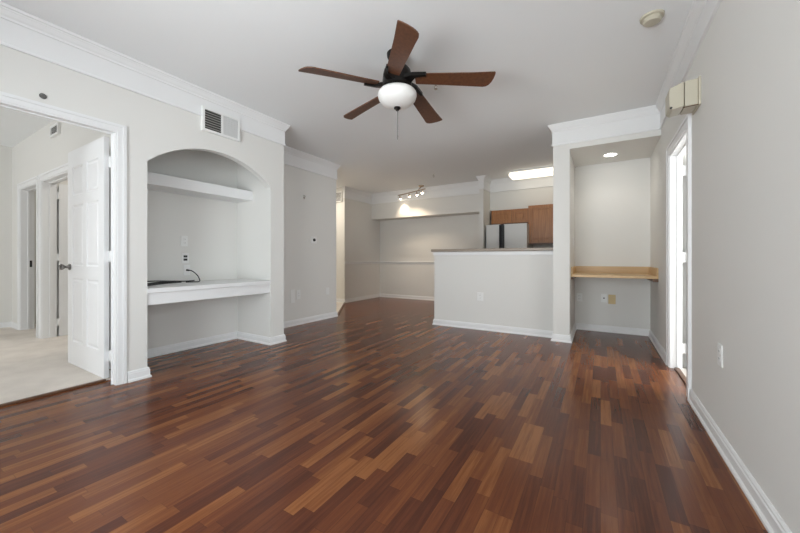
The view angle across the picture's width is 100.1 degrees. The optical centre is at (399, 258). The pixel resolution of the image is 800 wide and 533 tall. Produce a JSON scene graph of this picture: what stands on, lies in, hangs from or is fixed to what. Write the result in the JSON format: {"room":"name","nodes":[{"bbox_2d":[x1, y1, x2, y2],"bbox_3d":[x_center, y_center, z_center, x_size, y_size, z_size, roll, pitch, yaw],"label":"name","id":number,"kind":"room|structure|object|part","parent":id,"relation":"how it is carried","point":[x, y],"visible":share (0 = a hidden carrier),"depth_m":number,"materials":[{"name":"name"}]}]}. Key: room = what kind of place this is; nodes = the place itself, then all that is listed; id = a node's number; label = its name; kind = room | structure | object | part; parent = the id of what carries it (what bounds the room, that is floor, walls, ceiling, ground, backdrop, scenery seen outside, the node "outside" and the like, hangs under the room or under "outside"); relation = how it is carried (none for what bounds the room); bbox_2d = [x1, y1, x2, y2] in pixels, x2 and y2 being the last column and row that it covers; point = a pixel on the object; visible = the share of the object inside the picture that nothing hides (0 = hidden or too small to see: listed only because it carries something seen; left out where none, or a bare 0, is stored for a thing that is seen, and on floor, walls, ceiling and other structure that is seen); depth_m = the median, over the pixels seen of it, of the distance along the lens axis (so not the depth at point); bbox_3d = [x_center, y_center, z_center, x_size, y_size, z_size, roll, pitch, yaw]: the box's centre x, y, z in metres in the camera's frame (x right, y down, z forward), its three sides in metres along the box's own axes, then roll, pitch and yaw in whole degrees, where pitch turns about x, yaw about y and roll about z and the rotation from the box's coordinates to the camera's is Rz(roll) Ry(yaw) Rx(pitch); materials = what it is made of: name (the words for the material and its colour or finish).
{"room":"living room","nodes":[
{"label":"living room","id":0,"kind":"room"},
{"bbox_2d":[0,145,35,323],"bbox_3d":[-6.193,-0.305,4.003,0.100,2.610,5.500,0,0,31],"label":"wall","id":1,"kind":"structure","parent":0,"point":[5,152],"depth_m":4.81,"materials":[{"name":"white paint"}]},
{"bbox_2d":[0,322,16,329],"bbox_3d":[-6.426,0.957,3.135,0.396,0.086,3.772,0,0,31],"label":"baseboard","id":2,"kind":"structure","parent":1,"relation":"attached to","point":[4,324],"depth_m":4.78,"materials":[{"name":"white paint"}]},
{"bbox_2d":[12,120,103,322],"bbox_3d":[-4.221,-0.305,4.086,3.398,2.610,0.125,0,0,31],"label":"wall","id":3,"kind":"structure","parent":0,"point":[37,154],"depth_m":4.20,"materials":[{"name":"white paint"}]},
{"bbox_2d":[17,176,37,337],"bbox_3d":[-4.869,-0.015,4.461,0.908,2.029,0.147,0,0,31],"label":"trim","id":4,"kind":"structure","parent":3,"relation":"attached to","point":[25,189],"depth_m":4.62,"materials":[{"name":"white paint"}]},
{"bbox_2d":[38,163,67,338],"bbox_3d":[-3.952,-0.015,3.911,1.148,2.029,0.147,0,0,31],"label":"trim","id":5,"kind":"structure","parent":3,"relation":"attached to","point":[47,181],"depth_m":4.15,"materials":[{"name":"white paint"}]},
{"bbox_2d":[50,122,60,137],"bbox_3d":[-3.942,-1.465,3.829,0.270,0.125,0.028,0,0,31],"label":"air vent","id":6,"kind":"object","parent":3,"relation":"in","point":[55,130],"visible":1,"depth_m":3.80,"materials":[{"name":"white plastic"}]},
{"bbox_2d":[57,180,67,335],"bbox_3d":[-4.012,-0.305,4.968,0.100,2.610,1.603,0,0,31],"label":"wall","id":7,"kind":"structure","parent":0,"point":[66,181],"depth_m":4.27,"materials":[{"name":"white paint"}]},
{"bbox_2d":[54,184,67,335],"bbox_3d":[-4.088,0.019,4.635,0.183,1.930,1.008,0,0,33],"label":"door","id":8,"kind":"structure","parent":7,"relation":"in","point":[61,195],"depth_m":4.27,"materials":[{"name":"white paint"}]},
{"bbox_2d":[0,45,283,371],"bbox_3d":[-2.565,-0.305,2.175,0.080,2.610,4.394,0,0,31],"label":"wall","id":9,"kind":"structure","parent":0,"point":[155,128],"depth_m":2.79,"materials":[{"name":"white paint"}]},
{"bbox_2d":[39,93,46,98],"bbox_3d":[-2.441,-1.112,2.290,0.014,0.038,0.038,0,0,31],"label":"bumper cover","id":10,"kind":"object","parent":9,"relation":"attached to","point":[41,95],"visible":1,"depth_m":2.29,"materials":[{"name":"grey rubber"}]},
{"bbox_2d":[0,379,105,406],"bbox_3d":[-2.635,0.992,2.353,0.030,0.015,0.893,0,0,31],"label":"trim","id":11,"kind":"structure","parent":9,"relation":"attached to","point":[101,380],"depth_m":2.46,"materials":[{"name":"brown wood"}]},
{"bbox_2d":[0,91,126,384],"bbox_3d":[-2.499,-0.030,2.271,0.097,2.061,1.029,0,0,31],"label":"trim","id":12,"kind":"structure","parent":9,"relation":"attached to","point":[118,132],"depth_m":2.65,"materials":[{"name":"white paint"}]},
{"bbox_2d":[59,136,110,378],"bbox_3d":[-2.726,-0.009,2.942,0.970,1.985,0.183,0,0,31],"label":"door","id":13,"kind":"structure","parent":9,"relation":"in","point":[89,255],"depth_m":2.91,"materials":[{"name":"white paint"}]},
{"bbox_3d":[-3.091,0.079,3.161,0.060,0.060,0.183,0,0,31],"label":"knob","id":14,"kind":"part","parent":13,"relation":"part of","materials":[{"name":"grey metal"}]},
{"bbox_2d":[201,105,239,141],"bbox_3d":[-1.792,-1.343,3.360,0.028,0.232,0.386,0,0,31],"label":"air vent","id":15,"kind":"object","parent":9,"relation":"in","point":[215,122],"visible":1,"depth_m":3.34,"materials":[{"name":"white plastic"}]},
{"bbox_2d":[108,134,265,349],"bbox_3d":[-2.086,-0.305,3.591,0.554,2.610,1.472,0,0,31],"label":"wall","id":16,"kind":"structure","parent":0,"point":[251,215],"depth_m":4.05,"materials":[{"name":"white paint"}]},
{"bbox_2d":[147,279,270,304],"bbox_3d":[-2.083,0.326,3.511,0.639,0.142,1.228,0,0,31],"label":"desk","id":17,"kind":"object","parent":16,"relation":"attached to","point":[209,289],"visible":0.73,"depth_m":3.28,"materials":[{"name":"white paint"}]},
{"bbox_2d":[147,280,194,285],"bbox_3d":[-2.337,0.234,3.292,0.206,0.041,0.859,0,0,-7],"label":"bundle","id":18,"kind":"object","parent":17,"relation":"on","point":[155,282],"visible":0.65,"depth_m":3.35,"materials":[{"name":"black plastic"}]},
{"bbox_2d":[186,269,199,282],"bbox_3d":[-2.243,0.186,3.633,0.132,0.136,0.206,0,0,-31],"label":"coaxial cable","id":19,"kind":"object","parent":17,"relation":"on","point":[187,269],"visible":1,"depth_m":3.60,"materials":[{"name":"black rubber"}]},
{"bbox_2d":[104,133,335,348],"bbox_3d":[-1.947,-0.305,4.468,0.110,2.610,3.118,0,0,31],"label":"wall","id":20,"kind":"structure","parent":0,"point":[210,225],"depth_m":3.98,"materials":[{"name":"white paint"}]},
{"bbox_2d":[181,236,187,245],"bbox_3d":[-2.359,-0.190,3.664,0.008,0.115,0.070,0,0,31],"label":"power outlet","id":21,"kind":"object","parent":20,"relation":"attached to","point":[184,239],"visible":1,"depth_m":3.66,"materials":[{"name":"white plastic"}]},
{"bbox_2d":[182,253,188,262],"bbox_3d":[-2.355,-0.005,3.673,0.008,0.115,0.070,0,0,31],"label":"power outlet","id":22,"kind":"object","parent":20,"relation":"attached to","point":[185,256],"visible":1,"depth_m":3.67,"materials":[{"name":"white plastic"}]},
{"bbox_2d":[183,265,189,274],"bbox_3d":[-2.347,0.128,3.686,0.007,0.115,0.070,0,0,31],"label":"wall plate","id":23,"kind":"object","parent":20,"relation":"attached to","point":[185,267],"visible":1,"depth_m":3.68,"materials":[{"name":"white plastic"}]},
{"bbox_2d":[147,171,252,202],"bbox_3d":[-2.224,-0.751,3.596,0.309,0.113,1.228,0,0,31],"label":"niche shelf","id":24,"kind":"object","parent":20,"relation":"attached to","point":[155,181],"visible":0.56,"depth_m":3.52,"materials":[{"name":"white paint"}]},
{"bbox_2d":[127,311,337,382],"bbox_3d":[-1.963,0.957,5.036,2.011,0.086,4.561,0,0,-9],"label":"baseboard","id":25,"kind":"structure","parent":20,"relation":"attached to","point":[138,374],"depth_m":3.89,"materials":[{"name":"white paint"}]},
{"bbox_2d":[291,289,294,302],"bbox_3d":[-1.586,0.560,4.955,0.007,0.200,0.075,0,0,31],"label":"wall plate","id":26,"kind":"object","parent":20,"relation":"attached to","point":[293,290],"visible":1,"depth_m":4.96,"materials":[{"name":"white plastic"}]},
{"bbox_2d":[311,236,316,243],"bbox_3d":[-1.361,-0.293,5.310,0.030,0.110,0.124,0,0,31],"label":"thermostat","id":27,"kind":"object","parent":20,"relation":"attached to","point":[313,239],"visible":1,"depth_m":5.30,"materials":[{"name":"white plastic"}]},
{"bbox_2d":[336,187,340,298],"bbox_3d":[-1.933,-0.305,8.008,1.450,2.610,0.110,0,0,31],"label":"wall","id":28,"kind":"structure","parent":0,"point":[338,204],"depth_m":7.62,"materials":[{"name":"white paint"}]},
{"bbox_2d":[336,191,341,201],"bbox_3d":[-1.454,-1.400,7.640,0.340,0.235,0.028,0,0,31],"label":"air vent","id":29,"kind":"object","parent":28,"relation":"in","point":[339,193],"visible":0.55,"depth_m":7.58,"materials":[{"name":"white plastic"}]},
{"bbox_2d":[0,0,692,193],"bbox_3d":[-0.936,-1.660,3.301,10.000,0.100,10.100,0,0,31],"label":"ceiling","id":30,"kind":"structure","parent":0,"point":[553,61],"depth_m":2.72,"materials":[{"name":"white paint"}]},
{"bbox_2d":[298,20,495,139],"bbox_3d":[0.019,-1.272,2.675,1.419,0.674,1.377,0,0,31],"label":"ceiling fan","id":31,"kind":"object","parent":30,"relation":"hanging from","point":[397,92],"visible":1,"depth_m":2.52,"materials":[{"name":"brown wood"}]},
{"bbox_3d":[-0.436,-1.348,2.469,0.592,0.008,0.170,-3,14,-24],"label":"blade","id":32,"kind":"part","parent":31,"relation":"part of","materials":[{"name":"brown wood"}]},
{"bbox_3d":[-0.307,-1.348,2.978,0.170,0.008,0.592,-17,8,-41],"label":"blade","id":33,"kind":"part","parent":31,"relation":"part of","materials":[{"name":"brown wood"}]},
{"bbox_3d":[-0.180,-1.365,2.609,0.170,0.030,0.142,-4,14,-24],"label":"blade arm","id":34,"kind":"part","parent":31,"relation":"part of","materials":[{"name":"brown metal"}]},
{"bbox_3d":[-0.045,-1.365,2.476,0.142,0.030,0.170,13,2,-7],"label":"blade arm","id":35,"kind":"part","parent":31,"relation":"part of","materials":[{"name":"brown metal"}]},
{"bbox_3d":[-0.022,-1.248,2.635,0.306,0.127,0.306,0,0,31],"label":"lamp shade","id":36,"kind":"part","parent":31,"relation":"part of","materials":[{"name":"white glass"}]},
{"bbox_3d":[0.008,-1.348,2.190,0.170,0.008,0.592,13,2,-7],"label":"blade","id":37,"kind":"part","parent":31,"relation":"part of","materials":[{"name":"brown wood"}]},
{"bbox_3d":[0.122,-1.365,2.563,0.170,0.030,0.142,3,-12,12],"label":"blade arm","id":38,"kind":"part","parent":31,"relation":"part of","materials":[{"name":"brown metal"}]},
{"bbox_3d":[0.091,-1.365,2.749,0.142,0.030,0.170,-15,-10,28],"label":"blade arm","id":39,"kind":"part","parent":31,"relation":"part of","materials":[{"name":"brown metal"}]},
{"bbox_3d":[0.216,-1.348,3.013,0.170,0.008,0.592,-15,-10,28],"label":"blade","id":40,"kind":"part","parent":31,"relation":"part of","materials":[{"name":"brown wood"}]},
{"bbox_3d":[0.411,-1.348,2.525,0.592,0.008,0.170,3,-12,12],"label":"blade","id":41,"kind":"part","parent":31,"relation":"part of","materials":[{"name":"brown wood"}]},
{"bbox_2d":[398,185,424,199],"bbox_3d":[0.313,-1.491,7.528,0.222,0.237,0.960,0,0,-36],"label":"track light","id":42,"kind":"object","parent":30,"relation":"attached to","point":[420,186],"visible":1,"depth_m":7.36,"materials":[{"name":"silver metal"}]},
{"bbox_2d":[508,165,552,179],"bbox_3d":[2.479,-1.557,6.092,0.930,0.104,0.350,0,0,31],"label":"kitchen ceiling light","id":43,"kind":"object","parent":30,"relation":"attached to","point":[547,170],"visible":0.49,"depth_m":6.03,"materials":[{"name":"white plastic"}]},
{"bbox_2d":[639,9,664,26],"bbox_3d":[1.677,-1.588,2.228,0.136,0.042,0.136,0,0,31],"label":"smoke detector","id":44,"kind":"object","parent":30,"relation":"attached to","point":[653,17],"visible":1,"depth_m":2.20,"materials":[{"name":"beige plastic"}]},
{"bbox_2d":[341,187,379,298],"bbox_3d":[-0.931,-0.305,8.163,0.110,2.610,1.406,0,0,31],"label":"wall","id":45,"kind":"structure","parent":0,"point":[360,234],"depth_m":7.96,"materials":[{"name":"white paint"}]},
{"bbox_2d":[0,297,767,532],"bbox_3d":[-0.979,1.034,3.327,9.900,0.093,10.100,0,0,31],"label":"floor","id":46,"kind":"structure","parent":0,"point":[375,416],"depth_m":1.86,"materials":[{"name":"brown wood"}]},
{"bbox_2d":[486,223,532,247],"bbox_3d":[2.186,0.172,6.653,0.760,1.655,0.740,0,0,31],"label":"refrigerator","id":47,"kind":"object","parent":46,"relation":"on","point":[503,235],"visible":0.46,"depth_m":6.35,"materials":[{"name":"white metal"}]},
{"bbox_3d":[1.821,0.128,6.518,0.273,1.565,0.055,0,0,31],"label":"freezer door","id":48,"kind":"part","parent":47,"relation":"part of","materials":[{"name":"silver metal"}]},
{"bbox_3d":[1.912,-0.120,6.409,0.028,1.040,0.040,0,0,31],"label":"handle","id":49,"kind":"part","parent":47,"relation":"part of","materials":[{"name":"black plastic"}]},
{"bbox_3d":[1.969,-0.120,6.375,0.028,1.040,0.040,0,0,31],"label":"handle","id":50,"kind":"part","parent":47,"relation":"part of","materials":[{"name":"black plastic"}]},
{"bbox_3d":[2.175,0.128,6.307,0.423,1.565,0.055,0,0,31],"label":"door","id":51,"kind":"part","parent":47,"relation":"part of","materials":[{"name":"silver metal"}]},
{"bbox_2d":[372,193,478,220],"bbox_3d":[0.622,-1.294,7.832,2.895,0.632,0.376,0,0,31],"label":"wall","id":52,"kind":"structure","parent":0,"point":[468,204],"depth_m":7.62,"materials":[{"name":"white paint"}]},
{"bbox_2d":[380,214,552,296],"bbox_3d":[1.407,-0.305,7.645,4.655,2.610,0.110,0,0,31],"label":"wall","id":53,"kind":"structure","parent":0,"point":[403,240],"depth_m":8.15,"materials":[{"name":"white paint"}]},
{"bbox_2d":[336,294,433,302],"bbox_3d":[-0.283,0.957,7.761,4.535,0.086,1.430,0,0,31],"label":"baseboard","id":54,"kind":"structure","parent":53,"relation":"attached to","point":[373,295],"depth_m":8.18,"materials":[{"name":"white paint"}]},
{"bbox_2d":[345,261,433,263],"bbox_3d":[0.359,0.105,7.393,2.895,0.054,1.401,0,0,31],"label":"trim","id":55,"kind":"structure","parent":53,"relation":"attached to","point":[375,262],"depth_m":8.29,"materials":[{"name":"white paint"}]},
{"bbox_2d":[491,208,527,224],"bbox_3d":[2.276,-0.831,6.846,0.725,0.298,0.356,0,0,31],"label":"upper cabinet","id":56,"kind":"object","parent":53,"relation":"attached to","point":[512,216],"visible":0.94,"depth_m":6.69,"materials":[{"name":"brown wood"}]},
{"bbox_3d":[2.056,-0.840,6.782,0.395,0.256,0.020,0,0,31],"label":"door","id":57,"kind":"part","parent":56,"relation":"part of","materials":[{"name":"brown wood"}]},
{"bbox_3d":[2.367,-0.840,6.596,0.290,0.256,0.020,0,0,31],"label":"door","id":58,"kind":"part","parent":56,"relation":"part of","materials":[{"name":"brown wood"}]},
{"bbox_2d":[528,204,552,243],"bbox_3d":[2.856,-0.636,6.414,0.675,0.738,0.500,0,0,31],"label":"upper cabinet","id":59,"kind":"object","parent":53,"relation":"attached to","point":[540,217],"visible":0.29,"depth_m":6.26,"materials":[{"name":"brown wood"}]},
{"bbox_2d":[479,189,490,248],"bbox_3d":[1.795,-0.305,6.896,0.080,2.610,0.776,0,0,31],"label":"wall","id":60,"kind":"structure","parent":0,"point":[484,196],"depth_m":6.58,"materials":[{"name":"white paint"}]},
{"bbox_2d":[434,255,552,330],"bbox_3d":[1.262,0.451,4.686,1.663,1.098,0.115,0,0,31],"label":"wall","id":61,"kind":"structure","parent":0,"point":[517,290],"depth_m":4.58,"materials":[{"name":"white paint"}]},
{"bbox_2d":[477,292,482,300],"bbox_3d":[1.124,0.535,4.696,0.085,0.115,0.008,0,0,31],"label":"power outlet","id":62,"kind":"object","parent":61,"relation":"attached to","point":[479,295],"visible":1,"depth_m":4.70,"materials":[{"name":"white plastic"}]},
{"bbox_2d":[433,251,552,254],"bbox_3d":[1.249,-0.071,4.682,1.681,0.053,0.133,0,0,31],"label":"trim","id":63,"kind":"structure","parent":61,"relation":"attached to","point":[475,252],"depth_m":4.56,"materials":[{"name":"white paint"}]},
{"bbox_2d":[431,247,552,251],"bbox_3d":[1.281,-0.119,4.755,1.699,0.038,0.345,0,0,31],"label":"countertop","id":64,"kind":"structure","parent":63,"relation":"on","point":[547,248],"depth_m":4.55,"materials":[{"name":"beige laminate"}]},
{"bbox_2d":[432,319,665,364],"bbox_3d":[1.700,0.957,4.427,2.730,0.086,1.372,0,0,31],"label":"baseboard","id":65,"kind":"structure","parent":61,"relation":"attached to","point":[477,326],"depth_m":4.45,"materials":[{"name":"white paint"}]},
{"bbox_2d":[490,186,552,210],"bbox_3d":[2.576,-1.298,6.691,1.470,0.625,0.326,0,0,31],"label":"wall","id":66,"kind":"structure","parent":0,"point":[514,199],"depth_m":6.62,"materials":[{"name":"white paint"}]},
{"bbox_2d":[553,144,574,334],"bbox_3d":[2.652,-0.305,5.214,0.179,2.610,2.782,0,0,31],"label":"wall column","id":67,"kind":"structure","parent":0,"point":[563,165],"depth_m":4.03,"materials":[{"name":"white paint"}]},
{"bbox_2d":[575,158,649,328],"bbox_3d":[2.881,-0.305,4.583,0.864,2.610,0.110,0,0,31],"label":"wall","id":68,"kind":"structure","parent":0,"point":[612,200],"depth_m":4.52,"materials":[{"name":"white paint"}]},
{"bbox_2d":[577,293,581,300],"bbox_3d":[2.532,0.548,4.723,0.070,0.115,0.008,0,0,31],"label":"power outlet","id":69,"kind":"object","parent":68,"relation":"attached to","point":[579,295],"visible":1,"depth_m":4.72,"materials":[{"name":"white plastic"}]},
{"bbox_2d":[601,294,606,302],"bbox_3d":[2.785,0.542,4.571,0.070,0.115,0.008,0,0,31],"label":"phone jack plate","id":70,"kind":"object","parent":68,"relation":"attached to","point":[603,296],"visible":1,"depth_m":4.57,"materials":[{"name":"white plastic"}]},
{"bbox_2d":[608,295,615,303],"bbox_3d":[2.864,0.553,4.524,0.085,0.125,0.007,0,0,31],"label":"blank wall plate","id":71,"kind":"object","parent":68,"relation":"attached to","point":[611,298],"visible":1,"depth_m":4.52,"materials":[{"name":"brown plastic"}]},
{"bbox_2d":[576,266,648,273],"bbox_3d":[2.848,0.152,4.526,0.828,0.091,0.019,0,0,31],"label":"backsplash","id":72,"kind":"structure","parent":68,"relation":"attached to","point":[580,269],"depth_m":4.51,"materials":[{"name":"brown wood"}]},
{"bbox_2d":[571,266,658,281],"bbox_3d":[2.665,0.184,4.221,0.862,0.155,0.731,0,0,31],"label":"desk","id":73,"kind":"object","parent":68,"relation":"attached to","point":[649,273],"visible":0.98,"depth_m":4.35,"materials":[{"name":"brown wood"}]},
{"bbox_2d":[570,130,660,166],"bbox_3d":[2.619,-1.455,4.144,0.864,0.310,0.912,0,0,31],"label":"wall alcove header","id":74,"kind":"structure","parent":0,"point":[642,145],"depth_m":3.96,"materials":[{"name":"white paint"}]},
{"bbox_2d":[342,0,721,203],"bbox_3d":[1.226,-1.485,3.530,4.282,0.250,10.098,0,0,-5],"label":"trim","id":75,"kind":"structure","parent":74,"relation":"attached to","point":[701,14],"depth_m":3.77,"materials":[{"name":"white paint"}]},
{"bbox_2d":[602,152,618,156],"bbox_3d":[2.627,-1.295,4.179,0.180,0.010,0.180,0,0,31],"label":"recessed light","id":76,"kind":"object","parent":74,"relation":"in","point":[610,154],"visible":1,"depth_m":4.17,"materials":[{"name":"white plastic"}]},
{"bbox_2d":[682,151,685,366],"bbox_3d":[2.953,-0.305,1.882,1.870,2.610,1.865,0,0,31],"label":"wall","id":77,"kind":"structure","parent":0,"point":[684,154],"depth_m":3.06,"materials":[{"name":"white paint"}]},
{"bbox_2d":[682,165,685,353],"bbox_3d":[2.876,0.030,2.835,0.783,1.920,0.183,0,0,31],"label":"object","id":78,"kind":"structure","parent":77,"relation":"in","point":[683,167],"depth_m":3.01,"materials":[{"name":"white paint"}]},
{"bbox_2d":[650,0,799,532],"bbox_3d":[1.486,-0.305,1.334,0.082,2.610,7.117,0,0,31],"label":"wall","id":79,"kind":"structure","parent":0,"point":[746,123],"depth_m":1.43,"materials":[{"name":"white paint"}]},
{"bbox_2d":[666,113,691,397],"bbox_3d":[2.312,-0.015,2.730,0.104,2.029,0.918,0,0,31],"label":"trim","id":80,"kind":"structure","parent":79,"relation":"attached to","point":[681,142],"depth_m":3.02,"materials":[{"name":"white paint"}]},
{"bbox_2d":[674,367,685,384],"bbox_3d":[2.323,0.993,2.723,0.035,0.013,0.726,0,0,31],"label":"trim","id":81,"kind":"structure","parent":79,"relation":"attached to","point":[683,377],"depth_m":2.84,"materials":[{"name":"brown wood"}]},
{"bbox_2d":[665,76,700,117],"bbox_3d":[1.893,-1.071,2.247,0.158,0.182,0.190,0,0,31],"label":"door chime","id":82,"kind":"object","parent":79,"relation":"attached to","point":[685,97],"visible":1,"depth_m":2.19,"materials":[{"name":"beige plastic"}]},
{"bbox_3d":[1.955,-1.072,2.209,0.012,0.180,0.190,0,0,31],"label":"plate","id":83,"kind":"part","parent":82,"relation":"part of","materials":[{"name":"beige plastic"}]},
{"bbox_2d":[717,343,722,367],"bbox_3d":[1.700,0.513,1.779,0.008,0.115,0.072,0,0,31],"label":"power outlet","id":84,"kind":"object","parent":79,"relation":"attached to","point":[719,346],"visible":1,"depth_m":1.77,"materials":[{"name":"white plastic"}]},
{"bbox_2d":[687,389,791,532],"bbox_3d":[1.510,0.957,1.476,0.024,0.086,2.065,0,0,31],"label":"baseboard","id":85,"kind":"structure","parent":79,"relation":"attached to","point":[769,516],"depth_m":1.47,"materials":[{"name":"white paint"}]},
{"bbox_3d":[-2.047,-0.305,-0.761,4.026,2.610,0.110,0,0,31],"label":"wall","id":86,"kind":"structure","parent":0,"visible":0},
{"bbox_2d":[0,1,340,179],"bbox_3d":[-2.167,-1.485,2.999,0.795,0.250,6.188,0,0,21],"label":"trim","id":87,"kind":"structure","parent":86,"relation":"attached to","point":[21,31],"depth_m":2.69,"materials":[{"name":"white paint"}]}
]}

